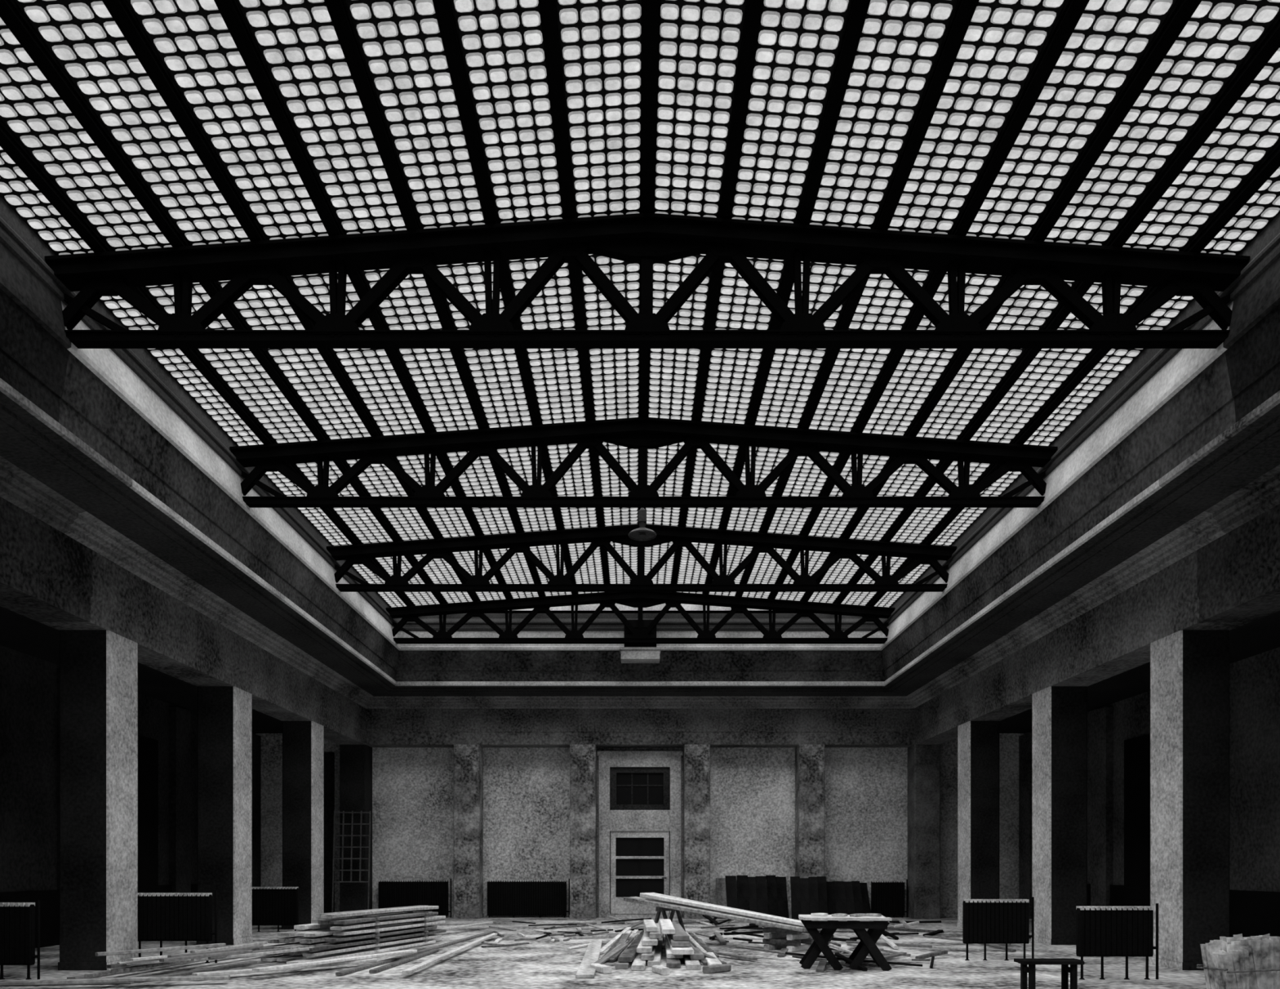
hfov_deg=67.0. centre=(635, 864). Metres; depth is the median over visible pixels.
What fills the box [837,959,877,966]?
scrap
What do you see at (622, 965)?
plank
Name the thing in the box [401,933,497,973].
plank
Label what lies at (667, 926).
plank
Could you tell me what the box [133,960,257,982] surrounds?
plank
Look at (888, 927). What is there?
scrap
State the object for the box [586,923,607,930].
scrap
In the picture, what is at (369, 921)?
batten
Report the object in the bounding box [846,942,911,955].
scrap
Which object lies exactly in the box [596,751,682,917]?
door
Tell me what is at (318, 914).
plank
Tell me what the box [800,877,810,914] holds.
leaning board
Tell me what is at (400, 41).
skylight
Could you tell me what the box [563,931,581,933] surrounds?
scrap
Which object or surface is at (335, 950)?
plank
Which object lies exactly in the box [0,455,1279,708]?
trim
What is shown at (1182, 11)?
beam
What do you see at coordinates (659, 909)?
sawhorse
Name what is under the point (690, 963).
plank
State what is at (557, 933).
scrap
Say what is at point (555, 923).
scrap
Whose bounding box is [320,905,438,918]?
plank
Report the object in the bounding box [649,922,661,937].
plank
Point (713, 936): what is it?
scrap
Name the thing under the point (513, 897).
radiator
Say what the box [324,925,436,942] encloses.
plank
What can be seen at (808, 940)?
block
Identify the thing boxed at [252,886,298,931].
radiator
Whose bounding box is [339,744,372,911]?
pillar
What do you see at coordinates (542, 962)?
floor
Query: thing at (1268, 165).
beam
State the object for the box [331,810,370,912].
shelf
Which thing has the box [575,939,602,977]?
plank
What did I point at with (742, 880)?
leaning board
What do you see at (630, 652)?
box
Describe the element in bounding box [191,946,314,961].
plank
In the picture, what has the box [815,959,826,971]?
scrap
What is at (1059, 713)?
pillar
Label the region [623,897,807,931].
plank
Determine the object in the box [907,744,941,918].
pillar
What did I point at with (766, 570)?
window
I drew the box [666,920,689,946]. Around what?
plank
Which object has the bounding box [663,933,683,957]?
plank
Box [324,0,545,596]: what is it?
roof purlin
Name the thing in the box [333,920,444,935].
plank
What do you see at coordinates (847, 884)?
leaning board
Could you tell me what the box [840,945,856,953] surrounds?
scrap
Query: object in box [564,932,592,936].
scrap
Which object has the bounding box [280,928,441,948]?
plank
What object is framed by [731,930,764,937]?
scrap
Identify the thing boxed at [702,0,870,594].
roof purlin
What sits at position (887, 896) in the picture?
radiator
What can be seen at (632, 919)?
scrap
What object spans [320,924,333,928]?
plank
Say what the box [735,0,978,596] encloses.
beam
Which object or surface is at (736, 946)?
scrap
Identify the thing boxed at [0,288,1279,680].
trim
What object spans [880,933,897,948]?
scrap
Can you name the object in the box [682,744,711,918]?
pillar
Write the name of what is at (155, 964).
plank
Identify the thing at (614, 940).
plank
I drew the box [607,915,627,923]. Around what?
scrap
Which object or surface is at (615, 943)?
plank
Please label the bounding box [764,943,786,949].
block
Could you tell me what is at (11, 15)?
roof purlin
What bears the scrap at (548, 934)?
on the floor
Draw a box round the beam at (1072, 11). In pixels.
[768,0,1089,598]
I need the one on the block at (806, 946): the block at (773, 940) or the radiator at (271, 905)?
the block at (773, 940)
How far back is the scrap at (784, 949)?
17.10 m
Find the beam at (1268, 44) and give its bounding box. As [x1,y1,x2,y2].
[833,13,1279,603]
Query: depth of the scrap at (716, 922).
25.93 m
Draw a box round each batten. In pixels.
[351,915,379,917]
[361,920,379,922]
[402,911,428,912]
[411,920,428,922]
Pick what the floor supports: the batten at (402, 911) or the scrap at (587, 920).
the scrap at (587, 920)
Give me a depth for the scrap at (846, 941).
18.87 m
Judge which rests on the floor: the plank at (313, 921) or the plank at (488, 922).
the plank at (488, 922)
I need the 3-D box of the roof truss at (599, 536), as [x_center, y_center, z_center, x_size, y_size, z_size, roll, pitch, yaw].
[0.140,-6.850,21.640,14.400,1.440,0.340,0,0,0]
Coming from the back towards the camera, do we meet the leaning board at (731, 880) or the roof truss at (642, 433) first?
the leaning board at (731, 880)
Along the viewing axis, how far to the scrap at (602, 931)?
22.00 m
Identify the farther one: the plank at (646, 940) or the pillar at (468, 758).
the pillar at (468, 758)
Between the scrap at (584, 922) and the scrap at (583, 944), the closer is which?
the scrap at (583, 944)
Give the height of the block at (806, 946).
0.110 m
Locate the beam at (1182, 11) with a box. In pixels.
[800,0,1202,600]
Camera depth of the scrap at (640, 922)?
24.23 m
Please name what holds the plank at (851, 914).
on the work table
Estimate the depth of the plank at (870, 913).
14.91 m
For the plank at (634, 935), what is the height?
0.368 m
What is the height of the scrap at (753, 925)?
0.129 m
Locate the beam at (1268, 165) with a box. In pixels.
[866,140,1279,605]
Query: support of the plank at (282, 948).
on the plank at (322, 942)
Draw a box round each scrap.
[480,941,504,944]
[481,942,528,947]
[488,925,516,930]
[493,930,504,936]
[493,937,502,942]
[511,920,535,923]
[514,937,536,940]
[528,923,577,925]
[533,928,552,932]
[534,933,551,938]
[546,924,588,928]
[548,933,564,935]
[550,936,559,941]
[551,932,587,935]
[557,930,584,933]
[560,920,595,923]
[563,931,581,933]
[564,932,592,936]
[566,942,591,949]
[570,933,617,939]
[576,922,596,924]
[578,931,608,936]
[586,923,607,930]
[590,928,613,931]
[601,917,651,923]
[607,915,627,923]
[614,928,643,932]
[622,920,643,928]
[675,920,696,922]
[683,919,725,923]
[684,924,706,926]
[695,932,728,942]
[696,920,711,924]
[701,924,734,928]
[702,914,719,924]
[709,932,722,939]
[713,932,726,944]
[714,951,757,959]
[719,918,732,924]
[719,925,764,928]
[723,930,764,934]
[724,924,759,931]
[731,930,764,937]
[733,937,752,941]
[735,945,827,960]
[741,927,762,928]
[748,941,788,945]
[777,947,788,956]
[785,951,922,966]
[791,955,849,966]
[812,956,911,964]
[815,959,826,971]
[817,929,854,932]
[819,952,889,956]
[827,941,840,946]
[828,943,870,957]
[831,937,857,941]
[831,947,884,952]
[834,951,867,970]
[835,955,930,960]
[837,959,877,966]
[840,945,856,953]
[845,940,951,947]
[845,951,906,964]
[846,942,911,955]
[849,932,899,938]
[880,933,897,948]
[882,930,898,939]
[882,932,919,934]
[887,926,943,933]
[889,920,941,923]
[893,920,919,927]
[898,919,911,928]
[915,950,947,958]
[923,928,942,935]
[924,934,1010,945]
[929,955,934,967]
[932,945,979,950]
[979,943,1016,951]
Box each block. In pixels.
[762,926,800,933]
[762,937,800,945]
[764,932,790,938]
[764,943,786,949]
[777,937,813,943]
[786,933,812,939]
[786,943,811,951]
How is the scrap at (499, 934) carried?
on the floor
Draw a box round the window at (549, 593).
[387,591,893,613]
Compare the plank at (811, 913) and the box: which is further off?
the box
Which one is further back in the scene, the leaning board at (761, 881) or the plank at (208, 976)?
the leaning board at (761, 881)
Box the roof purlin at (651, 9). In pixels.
[637,0,661,574]
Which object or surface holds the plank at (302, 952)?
on the plank at (437, 938)
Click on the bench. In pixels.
(1024, 969)
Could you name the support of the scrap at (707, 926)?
on the floor
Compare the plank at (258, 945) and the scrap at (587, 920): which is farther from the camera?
the scrap at (587, 920)
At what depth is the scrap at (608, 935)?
20.84 m
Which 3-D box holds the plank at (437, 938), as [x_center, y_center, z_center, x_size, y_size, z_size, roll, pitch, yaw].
[-4.824,1.554,18.109,0.227,0.070,4.634,0,0,17]
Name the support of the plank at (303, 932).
on the batten
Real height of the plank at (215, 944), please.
0.051 m
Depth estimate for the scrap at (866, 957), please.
15.78 m
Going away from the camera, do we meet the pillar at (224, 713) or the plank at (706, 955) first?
the plank at (706, 955)
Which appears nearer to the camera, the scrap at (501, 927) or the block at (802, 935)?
the block at (802, 935)
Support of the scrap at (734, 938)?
on the floor
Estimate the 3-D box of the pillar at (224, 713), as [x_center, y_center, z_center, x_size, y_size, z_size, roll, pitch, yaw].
[-8.375,-0.980,19.750,0.780,5.160,0.930,0,0,0]
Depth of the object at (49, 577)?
18.59 m
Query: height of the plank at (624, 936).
0.385 m
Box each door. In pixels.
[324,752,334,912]
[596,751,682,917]
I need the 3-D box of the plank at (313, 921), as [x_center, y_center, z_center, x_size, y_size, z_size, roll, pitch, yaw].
[-5.067,0.984,18.218,0.220,0.066,3.123,0,0,16]
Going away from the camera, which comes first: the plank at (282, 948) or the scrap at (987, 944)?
the plank at (282, 948)
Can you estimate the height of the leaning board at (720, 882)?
1.184 m
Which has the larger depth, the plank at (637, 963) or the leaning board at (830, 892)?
the leaning board at (830, 892)
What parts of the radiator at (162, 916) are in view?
leg, leg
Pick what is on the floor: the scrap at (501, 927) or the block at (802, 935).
the scrap at (501, 927)
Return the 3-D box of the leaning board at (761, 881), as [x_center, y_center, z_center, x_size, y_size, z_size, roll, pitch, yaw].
[3.808,0.967,29.023,0.329,1.245,0.670,0,0,-1]
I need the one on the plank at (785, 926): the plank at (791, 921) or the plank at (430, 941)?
the plank at (791, 921)
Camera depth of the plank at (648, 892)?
20.43 m
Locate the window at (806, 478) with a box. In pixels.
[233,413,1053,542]
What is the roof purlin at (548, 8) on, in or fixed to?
on the roof truss at (646, 239)
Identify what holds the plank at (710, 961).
on the floor
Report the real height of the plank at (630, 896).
0.535 m
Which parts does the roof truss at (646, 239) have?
gusset plate, gusset plate, vertical post, gusset plate, gusset plate, vertical post, gusset plate, gusset plate, vertical post, gusset plate, vertical post, gusset plate, ridge plate, gusset plate, vertical post, gusset plate, gusset plate, vertical post, gusset plate, gusset plate, vertical post, gusset plate, gusset plate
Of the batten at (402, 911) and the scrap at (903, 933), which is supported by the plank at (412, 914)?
the batten at (402, 911)
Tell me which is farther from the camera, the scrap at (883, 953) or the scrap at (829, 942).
the scrap at (829, 942)
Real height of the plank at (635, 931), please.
0.368 m
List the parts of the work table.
leg, leg, leg, leg, leg, leg, leg, leg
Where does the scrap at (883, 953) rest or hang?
on the floor
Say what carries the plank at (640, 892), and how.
on the plank at (630, 896)
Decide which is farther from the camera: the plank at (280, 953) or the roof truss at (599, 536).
the roof truss at (599, 536)
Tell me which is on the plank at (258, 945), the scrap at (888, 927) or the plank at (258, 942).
the plank at (258, 942)
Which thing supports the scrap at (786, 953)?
on the floor
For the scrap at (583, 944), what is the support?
on the floor
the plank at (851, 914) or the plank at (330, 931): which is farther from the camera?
the plank at (330, 931)
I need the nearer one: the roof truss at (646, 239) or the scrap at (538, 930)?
the roof truss at (646, 239)
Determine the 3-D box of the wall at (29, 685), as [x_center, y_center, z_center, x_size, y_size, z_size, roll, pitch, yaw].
[-11.620,-1.350,14.295,0.480,5.900,36.590,0,0,0]
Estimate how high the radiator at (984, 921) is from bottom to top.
1.060 m
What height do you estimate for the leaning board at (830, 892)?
1.079 m
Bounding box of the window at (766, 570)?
[328,520,953,604]
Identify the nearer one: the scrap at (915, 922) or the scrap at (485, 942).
the scrap at (485, 942)
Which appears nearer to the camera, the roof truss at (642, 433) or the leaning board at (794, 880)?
the roof truss at (642, 433)
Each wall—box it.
[0,644,261,947]
[255,733,1024,916]
[1018,646,1279,937]
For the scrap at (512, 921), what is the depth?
26.29 m
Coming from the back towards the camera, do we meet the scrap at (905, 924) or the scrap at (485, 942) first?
the scrap at (905, 924)
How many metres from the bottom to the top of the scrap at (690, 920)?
0.056 m
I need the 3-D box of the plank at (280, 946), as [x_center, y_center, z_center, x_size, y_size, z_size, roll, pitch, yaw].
[-5.136,1.370,17.981,0.222,0.062,4.655,0,0,17]
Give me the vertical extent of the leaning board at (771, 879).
1.270 m
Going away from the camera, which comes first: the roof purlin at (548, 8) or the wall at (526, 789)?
the roof purlin at (548, 8)
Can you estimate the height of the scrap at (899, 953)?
0.163 m
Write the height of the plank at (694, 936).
0.334 m
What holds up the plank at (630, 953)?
on the plank at (622, 965)
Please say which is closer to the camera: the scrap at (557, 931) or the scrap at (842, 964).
the scrap at (842, 964)
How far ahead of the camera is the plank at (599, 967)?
14.24 m
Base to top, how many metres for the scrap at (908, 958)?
0.066 m
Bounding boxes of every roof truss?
[44,212,1249,348]
[229,416,1057,507]
[326,524,956,591]
[386,591,894,643]
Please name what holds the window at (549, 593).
attached to the roof purlin at (651, 9)
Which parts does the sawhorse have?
leg, leg, rail, leg, leg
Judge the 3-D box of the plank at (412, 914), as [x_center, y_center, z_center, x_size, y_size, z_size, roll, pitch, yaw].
[-4.572,0.983,18.058,0.221,0.057,3.343,0,0,16]
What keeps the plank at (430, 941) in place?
on the floor
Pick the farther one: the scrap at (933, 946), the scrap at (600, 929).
the scrap at (600, 929)
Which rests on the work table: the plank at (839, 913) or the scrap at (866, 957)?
the plank at (839, 913)
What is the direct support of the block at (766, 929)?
on the block at (802, 935)
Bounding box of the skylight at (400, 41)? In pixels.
[0,0,1279,252]
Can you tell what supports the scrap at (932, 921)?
on the floor
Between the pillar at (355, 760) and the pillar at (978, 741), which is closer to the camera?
the pillar at (978, 741)
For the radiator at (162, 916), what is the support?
on the floor
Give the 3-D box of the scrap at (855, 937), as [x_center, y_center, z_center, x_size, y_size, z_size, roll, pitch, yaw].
[5.312,1.573,21.372,0.098,0.043,2.182,0,0,41]
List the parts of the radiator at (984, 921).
leg, leg, leg, leg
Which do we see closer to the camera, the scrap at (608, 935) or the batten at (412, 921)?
the batten at (412, 921)
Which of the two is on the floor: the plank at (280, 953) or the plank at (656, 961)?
the plank at (656, 961)
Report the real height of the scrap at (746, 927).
0.044 m
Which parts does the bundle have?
tie cord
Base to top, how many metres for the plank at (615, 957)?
0.319 m
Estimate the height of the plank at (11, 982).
0.048 m
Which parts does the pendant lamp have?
lamp shade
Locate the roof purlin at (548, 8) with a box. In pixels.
[538,0,609,583]
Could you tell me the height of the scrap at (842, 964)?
0.028 m
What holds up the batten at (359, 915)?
on the plank at (412, 914)
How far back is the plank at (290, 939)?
16.14 m
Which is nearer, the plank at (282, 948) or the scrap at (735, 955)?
the plank at (282, 948)
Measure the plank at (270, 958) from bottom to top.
0.060 m
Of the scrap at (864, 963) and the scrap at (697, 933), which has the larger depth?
the scrap at (697, 933)
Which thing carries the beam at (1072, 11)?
on the roof truss at (646, 239)
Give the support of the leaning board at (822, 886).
on the floor
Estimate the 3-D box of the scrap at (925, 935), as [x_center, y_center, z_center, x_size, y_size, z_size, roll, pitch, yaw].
[6.614,1.506,19.308,1.662,0.124,0.115,0,0,33]
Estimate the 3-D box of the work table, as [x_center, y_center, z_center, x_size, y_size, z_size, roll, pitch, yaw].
[3.230,1.218,14.999,1.368,0.836,0.945,0,0,7]
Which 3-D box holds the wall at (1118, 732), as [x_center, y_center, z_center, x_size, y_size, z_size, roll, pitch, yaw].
[11.900,-1.350,14.295,0.480,5.900,36.590,0,0,0]
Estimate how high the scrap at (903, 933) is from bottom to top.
0.043 m
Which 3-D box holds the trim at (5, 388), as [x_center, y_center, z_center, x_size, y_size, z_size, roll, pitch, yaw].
[0.140,-5.135,14.125,13.880,0.130,26.650,0,0,0]
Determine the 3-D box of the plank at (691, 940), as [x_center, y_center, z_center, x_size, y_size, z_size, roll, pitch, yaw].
[1.090,1.407,16.822,0.078,0.362,1.879,0,0,-11]
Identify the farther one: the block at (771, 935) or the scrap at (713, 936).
the scrap at (713, 936)
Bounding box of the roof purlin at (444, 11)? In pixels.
[432,0,577,594]
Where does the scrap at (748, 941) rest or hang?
on the floor
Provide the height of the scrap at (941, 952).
0.122 m
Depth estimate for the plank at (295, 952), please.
15.99 m
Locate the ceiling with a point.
(18, 632)
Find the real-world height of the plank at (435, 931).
0.059 m
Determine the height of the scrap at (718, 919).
0.030 m
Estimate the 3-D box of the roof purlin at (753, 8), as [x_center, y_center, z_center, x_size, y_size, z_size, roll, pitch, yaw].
[1.052,-7.592,14.325,0.140,0.116,26.330,0,0,0]
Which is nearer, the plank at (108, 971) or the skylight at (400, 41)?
the skylight at (400, 41)
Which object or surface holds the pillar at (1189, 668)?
on the floor
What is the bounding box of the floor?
[0,916,1206,988]
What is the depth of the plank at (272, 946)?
15.95 m
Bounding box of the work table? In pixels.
[798,914,892,970]
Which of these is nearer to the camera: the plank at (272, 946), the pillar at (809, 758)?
the plank at (272, 946)
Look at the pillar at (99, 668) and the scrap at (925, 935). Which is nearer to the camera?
the pillar at (99, 668)
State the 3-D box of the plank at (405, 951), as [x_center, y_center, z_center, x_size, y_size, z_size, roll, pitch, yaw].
[-4.512,1.462,14.901,0.152,0.050,3.354,0,0,27]
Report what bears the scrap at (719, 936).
on the floor
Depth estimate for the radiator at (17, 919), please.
13.44 m
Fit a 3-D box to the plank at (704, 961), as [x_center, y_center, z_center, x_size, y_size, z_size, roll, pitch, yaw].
[0.967,1.402,15.758,0.093,0.376,0.919,0,0,-20]
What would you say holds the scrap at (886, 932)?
on the floor
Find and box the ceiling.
[0,605,1279,733]
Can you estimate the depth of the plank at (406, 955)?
16.50 m
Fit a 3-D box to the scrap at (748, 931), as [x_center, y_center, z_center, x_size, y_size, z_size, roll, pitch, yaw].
[2.815,1.559,22.380,1.743,0.056,0.093,-1,0,-26]
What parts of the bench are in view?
leg, leg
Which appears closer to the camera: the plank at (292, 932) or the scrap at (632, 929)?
the plank at (292, 932)
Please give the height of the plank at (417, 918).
0.063 m
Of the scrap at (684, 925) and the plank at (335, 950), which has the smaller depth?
the plank at (335, 950)
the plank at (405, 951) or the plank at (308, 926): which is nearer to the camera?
the plank at (405, 951)
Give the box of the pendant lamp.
[628,507,656,540]
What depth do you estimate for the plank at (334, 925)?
17.38 m
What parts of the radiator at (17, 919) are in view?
leg, leg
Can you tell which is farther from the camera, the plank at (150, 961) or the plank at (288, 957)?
the plank at (288, 957)
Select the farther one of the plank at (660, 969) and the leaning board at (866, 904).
the leaning board at (866, 904)
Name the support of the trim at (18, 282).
attached to the trim at (33, 362)
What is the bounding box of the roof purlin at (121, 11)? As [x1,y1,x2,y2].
[102,0,479,600]
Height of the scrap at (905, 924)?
0.184 m
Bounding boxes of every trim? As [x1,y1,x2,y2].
[0,196,1279,631]
[0,240,1279,650]
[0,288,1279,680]
[0,377,1279,685]
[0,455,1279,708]
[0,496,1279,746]
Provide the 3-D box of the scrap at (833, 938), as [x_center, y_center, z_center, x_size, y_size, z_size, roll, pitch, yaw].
[3.959,1.508,19.822,1.129,0.146,0.118,0,0,19]
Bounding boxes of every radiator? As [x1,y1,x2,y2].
[0,899,39,979]
[137,889,217,963]
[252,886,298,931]
[378,878,451,917]
[487,878,569,917]
[871,879,907,917]
[962,896,1034,959]
[1075,902,1158,979]
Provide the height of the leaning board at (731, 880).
1.254 m
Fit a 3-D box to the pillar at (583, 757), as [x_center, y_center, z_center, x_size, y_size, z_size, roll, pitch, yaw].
[-1.560,-0.980,29.050,0.790,5.160,0.830,0,0,0]
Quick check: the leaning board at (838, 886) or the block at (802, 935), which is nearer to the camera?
the block at (802, 935)
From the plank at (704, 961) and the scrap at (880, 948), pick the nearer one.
the plank at (704, 961)
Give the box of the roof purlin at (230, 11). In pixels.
[213,0,512,598]
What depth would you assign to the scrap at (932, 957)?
15.21 m
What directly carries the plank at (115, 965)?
on the plank at (155, 964)
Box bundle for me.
[1196,933,1279,988]
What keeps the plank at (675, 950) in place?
on the plank at (668, 953)
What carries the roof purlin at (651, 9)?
on the roof truss at (642, 433)
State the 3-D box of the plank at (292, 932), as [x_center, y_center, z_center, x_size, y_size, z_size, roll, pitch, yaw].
[-5.400,1.171,18.008,0.222,0.063,3.689,0,0,16]
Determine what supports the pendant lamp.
hanging from the roof purlin at (651, 9)
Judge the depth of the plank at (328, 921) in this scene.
17.02 m
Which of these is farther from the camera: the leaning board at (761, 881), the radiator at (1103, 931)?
the leaning board at (761, 881)
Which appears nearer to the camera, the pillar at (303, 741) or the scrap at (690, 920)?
the pillar at (303, 741)
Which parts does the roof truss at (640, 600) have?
gusset plate, gusset plate, vertical post, gusset plate, gusset plate, vertical post, gusset plate, vertical post, gusset plate, gusset plate, vertical post, gusset plate, ridge plate, gusset plate, vertical post, gusset plate, gusset plate, vertical post, gusset plate, gusset plate, vertical post, gusset plate, gusset plate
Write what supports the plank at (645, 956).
on the plank at (656, 961)
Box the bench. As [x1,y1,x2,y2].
[1013,958,1084,988]
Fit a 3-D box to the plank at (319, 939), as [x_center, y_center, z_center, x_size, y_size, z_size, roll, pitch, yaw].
[-4.843,1.265,18.071,0.228,0.078,4.329,0,0,17]
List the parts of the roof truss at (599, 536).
gusset plate, gusset plate, vertical post, gusset plate, gusset plate, vertical post, gusset plate, vertical post, gusset plate, gusset plate, ridge plate, vertical post, gusset plate, gusset plate, vertical post, gusset plate, gusset plate, vertical post, gusset plate, gusset plate, vertical post, gusset plate, gusset plate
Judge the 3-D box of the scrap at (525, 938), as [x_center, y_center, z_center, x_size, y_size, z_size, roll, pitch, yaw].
[-2.308,1.570,20.271,0.451,0.050,0.058,0,0,-6]
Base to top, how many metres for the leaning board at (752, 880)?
1.222 m
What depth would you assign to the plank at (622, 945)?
15.34 m
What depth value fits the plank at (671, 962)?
14.92 m
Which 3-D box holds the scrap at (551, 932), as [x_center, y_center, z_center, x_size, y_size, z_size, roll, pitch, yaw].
[-1.482,1.575,21.801,0.950,0.040,0.083,1,1,31]
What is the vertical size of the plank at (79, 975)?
0.050 m
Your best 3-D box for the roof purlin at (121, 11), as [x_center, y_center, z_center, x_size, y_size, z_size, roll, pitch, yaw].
[-4.420,-7.330,14.325,0.140,0.116,26.330,0,0,0]
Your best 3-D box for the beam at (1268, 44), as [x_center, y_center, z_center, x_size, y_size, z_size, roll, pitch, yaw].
[5.612,-7.264,14.325,0.140,0.116,26.330,0,0,0]
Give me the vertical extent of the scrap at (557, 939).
0.053 m
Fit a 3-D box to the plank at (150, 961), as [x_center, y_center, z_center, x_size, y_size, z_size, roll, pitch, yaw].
[-6.596,1.383,14.292,0.074,0.051,2.103,0,0,33]
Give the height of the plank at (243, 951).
0.046 m
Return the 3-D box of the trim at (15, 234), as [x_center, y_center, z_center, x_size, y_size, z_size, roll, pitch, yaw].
[0.140,-6.925,14.125,14.000,0.610,26.770,0,0,0]
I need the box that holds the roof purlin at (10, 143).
[0,118,414,605]
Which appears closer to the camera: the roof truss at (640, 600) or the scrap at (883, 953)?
the scrap at (883, 953)
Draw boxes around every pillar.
[57,629,138,969]
[196,685,253,944]
[281,720,324,928]
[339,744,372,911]
[453,744,484,918]
[568,744,596,918]
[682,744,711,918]
[795,744,824,877]
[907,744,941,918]
[956,720,999,927]
[1031,685,1087,944]
[1148,629,1229,969]
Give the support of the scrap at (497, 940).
on the floor
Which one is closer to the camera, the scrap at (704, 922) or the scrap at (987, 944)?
the scrap at (987, 944)
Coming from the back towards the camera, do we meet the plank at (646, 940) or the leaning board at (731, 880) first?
the leaning board at (731, 880)
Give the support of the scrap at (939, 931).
on the floor
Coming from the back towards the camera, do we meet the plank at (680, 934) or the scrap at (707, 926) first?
the scrap at (707, 926)
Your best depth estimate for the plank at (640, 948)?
15.60 m
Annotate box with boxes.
[619,619,661,662]
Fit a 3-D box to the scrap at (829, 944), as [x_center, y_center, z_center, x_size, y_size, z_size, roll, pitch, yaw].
[3.712,1.511,16.730,0.065,0.162,1.618,0,0,-14]
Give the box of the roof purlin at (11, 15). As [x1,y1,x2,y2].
[0,0,447,603]
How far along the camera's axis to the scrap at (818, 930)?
22.47 m
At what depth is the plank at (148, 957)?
13.68 m
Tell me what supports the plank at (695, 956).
on the plank at (690, 963)
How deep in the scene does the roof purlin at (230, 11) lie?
10.29 m
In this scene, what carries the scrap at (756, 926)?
on the floor
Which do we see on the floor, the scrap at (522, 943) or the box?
the scrap at (522, 943)
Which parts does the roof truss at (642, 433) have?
gusset plate, gusset plate, vertical post, gusset plate, gusset plate, vertical post, gusset plate, gusset plate, vertical post, gusset plate, ridge plate, vertical post, gusset plate, gusset plate, vertical post, gusset plate, gusset plate, vertical post, gusset plate, gusset plate, vertical post, gusset plate, gusset plate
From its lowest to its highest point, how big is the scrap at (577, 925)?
0.038 m
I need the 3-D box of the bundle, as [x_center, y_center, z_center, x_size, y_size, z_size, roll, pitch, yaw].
[7.550,1.222,11.994,0.914,0.757,0.574,0,0,-5]
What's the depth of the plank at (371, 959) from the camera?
14.12 m
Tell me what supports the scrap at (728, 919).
on the floor
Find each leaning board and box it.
[715,877,727,917]
[724,875,737,908]
[736,875,749,910]
[747,876,757,911]
[755,875,768,914]
[765,875,778,915]
[775,876,789,917]
[790,875,800,918]
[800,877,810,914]
[808,876,819,913]
[817,875,827,912]
[826,881,836,914]
[832,880,848,914]
[843,880,855,914]
[852,880,863,913]
[859,882,871,913]
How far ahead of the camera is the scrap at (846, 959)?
15.17 m
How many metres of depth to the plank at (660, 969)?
14.04 m
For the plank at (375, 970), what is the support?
on the floor
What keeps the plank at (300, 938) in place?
on the batten
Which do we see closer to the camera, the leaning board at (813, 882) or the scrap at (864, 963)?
the scrap at (864, 963)
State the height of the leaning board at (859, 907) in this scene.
1.095 m
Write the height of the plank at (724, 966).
0.102 m
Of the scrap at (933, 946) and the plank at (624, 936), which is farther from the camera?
the scrap at (933, 946)
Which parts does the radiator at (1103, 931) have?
leg, leg, leg, leg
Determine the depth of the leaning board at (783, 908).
29.02 m
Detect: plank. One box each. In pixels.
[0,980,133,985]
[27,974,230,985]
[66,960,199,978]
[84,960,191,977]
[95,942,226,955]
[106,963,146,968]
[111,960,191,972]
[116,958,191,964]
[126,951,190,960]
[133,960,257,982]
[159,949,252,961]
[167,944,263,957]
[190,941,267,952]
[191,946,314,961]
[191,957,377,975]
[208,946,294,959]
[249,942,301,950]
[252,949,417,971]
[260,953,301,961]
[264,952,282,955]
[267,935,306,942]
[273,942,307,948]
[276,954,302,961]
[277,927,329,936]
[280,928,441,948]
[282,951,301,954]
[286,939,435,964]
[293,923,319,928]
[294,928,330,935]
[294,934,329,941]
[295,937,441,959]
[299,924,437,943]
[301,932,440,954]
[302,928,446,951]
[302,934,441,956]
[303,920,432,936]
[311,911,407,923]
[317,905,423,917]
[318,910,432,924]
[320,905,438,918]
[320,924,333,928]
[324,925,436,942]
[329,915,445,929]
[333,911,438,924]
[333,915,430,926]
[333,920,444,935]
[335,930,493,975]
[368,948,439,973]
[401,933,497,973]
[440,920,493,929]
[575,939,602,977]
[590,963,611,973]
[593,942,628,964]
[597,926,631,953]
[602,933,622,956]
[608,933,638,952]
[608,937,634,961]
[614,935,637,968]
[615,933,630,959]
[617,929,644,961]
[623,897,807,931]
[628,928,638,937]
[630,896,797,925]
[631,952,646,969]
[636,935,653,952]
[640,892,803,926]
[640,893,804,926]
[640,927,661,959]
[641,927,657,945]
[643,919,657,931]
[647,930,663,965]
[648,892,793,924]
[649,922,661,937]
[652,964,670,974]
[659,918,675,933]
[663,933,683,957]
[664,933,693,954]
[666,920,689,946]
[666,955,680,968]
[671,922,689,940]
[683,954,701,968]
[685,930,704,959]
[685,931,710,955]
[688,932,719,956]
[688,940,707,964]
[696,948,726,963]
[699,937,722,965]
[702,963,731,973]
[810,912,827,915]
[831,912,847,915]
[849,913,865,916]
[865,912,881,915]
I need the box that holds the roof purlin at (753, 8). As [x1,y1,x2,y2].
[671,0,764,583]
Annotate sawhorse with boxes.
[653,906,685,940]
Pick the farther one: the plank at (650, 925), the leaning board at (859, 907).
the leaning board at (859, 907)
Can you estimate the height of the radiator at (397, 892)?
1.180 m

